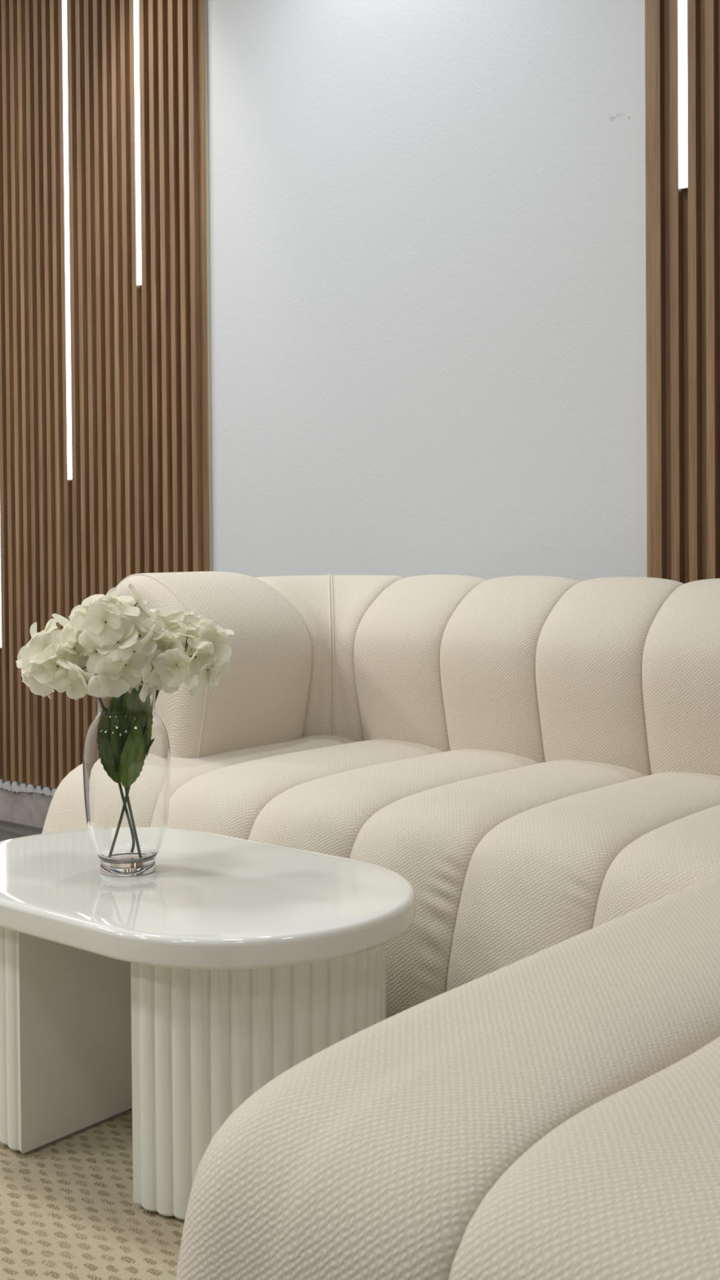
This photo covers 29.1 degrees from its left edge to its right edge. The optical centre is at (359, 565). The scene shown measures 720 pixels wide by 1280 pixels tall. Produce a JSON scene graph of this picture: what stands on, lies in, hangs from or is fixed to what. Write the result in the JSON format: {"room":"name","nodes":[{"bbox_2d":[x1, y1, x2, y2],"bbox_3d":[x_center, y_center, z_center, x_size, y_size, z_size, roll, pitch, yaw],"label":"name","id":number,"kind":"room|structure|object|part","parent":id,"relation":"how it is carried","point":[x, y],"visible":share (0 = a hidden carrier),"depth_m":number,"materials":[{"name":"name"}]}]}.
{"room":"lobby","nodes":[
{"label":"lobby","id":0,"kind":"room"},
{"bbox_2d":[0,819,42,841],"bbox_3d":[-1.519,0.947,0.368,8.400,0.100,6.995,0,1,40],"label":"floor","id":1,"kind":"structure","parent":0,"point":[8,830],"depth_m":4.30,"materials":[{"name":"tile"}]},
{"bbox_2d":[0,1110,184,1279],"bbox_3d":[-1.099,0.864,1.683,2.070,0.012,2.160,0,1,40],"label":"rug","id":2,"kind":"object","parent":1,"relation":"on","point":[68,1211],"visible":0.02,"depth_m":1.80,"materials":[{"name":"beige carpet"}]},
{"bbox_2d":[0,828,415,1219],"bbox_3d":[-0.283,0.652,2.072,0.796,0.385,0.496,0,1,40],"label":"coffee table","id":3,"kind":"object","parent":2,"relation":"on","point":[170,995],"visible":0.83,"depth_m":1.87,"materials":[{"name":"white paint"}]},
{"bbox_3d":[-0.440,0.668,2.202,0.213,0.340,0.402,0,1,40],"label":"leg","id":4,"kind":"part","parent":3,"relation":"part of","materials":[{"name":"white paint"}]},
{"bbox_2d":[82,674,170,876],"bbox_3d":[-0.350,0.309,2.085,0.130,0.301,0.130,0,1,32],"label":"vase","id":5,"kind":"object","parent":3,"relation":"on","point":[126,756],"visible":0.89,"depth_m":2.04,"materials":[{"name":"clear glass"}]},
{"bbox_2d":[15,613,94,700],"bbox_3d":[-0.439,0.255,2.084,0.168,0.364,0.150,0,1,40],"label":"flower","id":6,"kind":"object","parent":5,"relation":"in","point":[37,660],"visible":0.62,"depth_m":2.04,"materials":[{"name":"white plant"}]},
{"bbox_2d":[56,583,164,702],"bbox_3d":[-0.362,0.234,2.063,0.164,0.411,0.187,0,1,40],"label":"flower","id":7,"kind":"object","parent":5,"relation":"in","point":[120,642],"visible":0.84,"depth_m":2.01,"materials":[{"name":"white plant"}]},
{"bbox_2d":[148,606,234,702],"bbox_3d":[-0.268,0.250,2.087,0.154,0.376,0.162,0,1,40],"label":"flower","id":8,"kind":"object","parent":5,"relation":"in","point":[197,652],"visible":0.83,"depth_m":2.06,"materials":[{"name":"white plant"}]},
{"bbox_3d":[-0.322,0.288,2.090,0.117,0.300,0.021,-1,1,-13],"label":"stem","id":9,"kind":"part","parent":8,"relation":"part of","materials":[{"name":"green plant"}]},
{"bbox_3d":[-0.091,0.670,1.913,0.213,0.340,0.402,0,1,40],"label":"leg","id":10,"kind":"part","parent":3,"relation":"part of","materials":[{"name":"white paint"}]},
{"bbox_2d":[41,571,719,1279],"bbox_3d":[0.137,0.441,2.075,2.271,0.825,1.963,0,1,40],"label":"sectional sofa","id":11,"kind":"object","parent":1,"relation":"on","point":[535,1095],"visible":0.88,"depth_m":2.07,"materials":[{"name":"fabric"}]},
{"bbox_3d":[-0.328,0.278,3.022,0.321,0.528,0.377,0,1,40],"label":"armrest","id":12,"kind":"part","parent":11,"relation":"part of","materials":[{"name":"fabric"}]},
{"bbox_2d":[207,0,647,582],"bbox_3d":[0.666,-0.624,2.997,8.400,2.912,0.100,0,1,40],"label":"wall","id":13,"kind":"structure","parent":0,"point":[428,217],"depth_m":3.35,"materials":[{"name":"paint"}]},
{"bbox_2d":[0,778,56,828],"bbox_3d":[-1.491,0.749,4.739,2.850,0.138,0.016,0,1,40],"label":"baseboard","id":14,"kind":"structure","parent":13,"relation":"attached to","point":[24,803],"depth_m":4.38,"materials":[{"name":"concrete"}]},
{"bbox_2d":[0,0,213,788],"bbox_3d":[-1.441,-0.685,4.651,2.643,2.737,0.034,0,1,40],"label":"wall panel","id":15,"kind":"object","parent":13,"relation":"attached to","point":[138,497],"visible":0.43,"depth_m":4.09,"materials":[{"name":"brown wood"}]},
{"bbox_2d":[0,569,1,648],"bbox_3d":[-1.149,-0.884,4.394,0.020,2.295,0.020,0,1,40],"label":"strip light","id":16,"kind":"object","parent":15,"relation":"attached to","point":[0,570],"visible":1,"depth_m":4.40,"materials":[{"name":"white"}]},
{"bbox_2d":[62,0,71,480],"bbox_3d":[-0.873,-1.142,4.160,0.020,1.774,0.020,0,1,40],"label":"strip light","id":17,"kind":"object","parent":15,"relation":"attached to","point":[64,2],"visible":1,"depth_m":4.15,"materials":[{"name":"white"}]},
{"bbox_2d":[133,0,141,286],"bbox_3d":[-0.629,-1.412,3.951,0.020,1.231,0.020,0,1,40],"label":"strip light","id":18,"kind":"object","parent":15,"relation":"attached to","point":[135,2],"visible":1,"depth_m":3.95,"materials":[{"name":"white"}]},
{"bbox_2d":[644,0,719,583],"bbox_3d":[1.621,-0.663,2.118,2.609,2.737,0.034,0,1,40],"label":"wall panel","id":19,"kind":"object","parent":13,"relation":"attached to","point":[682,228],"visible":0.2,"depth_m":2.90,"materials":[{"name":"brown wood"}]},
{"bbox_2d":[678,0,688,191],"bbox_3d":[0.672,-1.400,2.875,0.020,1.236,0.020,0,1,40],"label":"strip light","id":20,"kind":"object","parent":19,"relation":"attached to","point":[682,4],"visible":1,"depth_m":2.87,"materials":[{"name":"white"}]}
]}

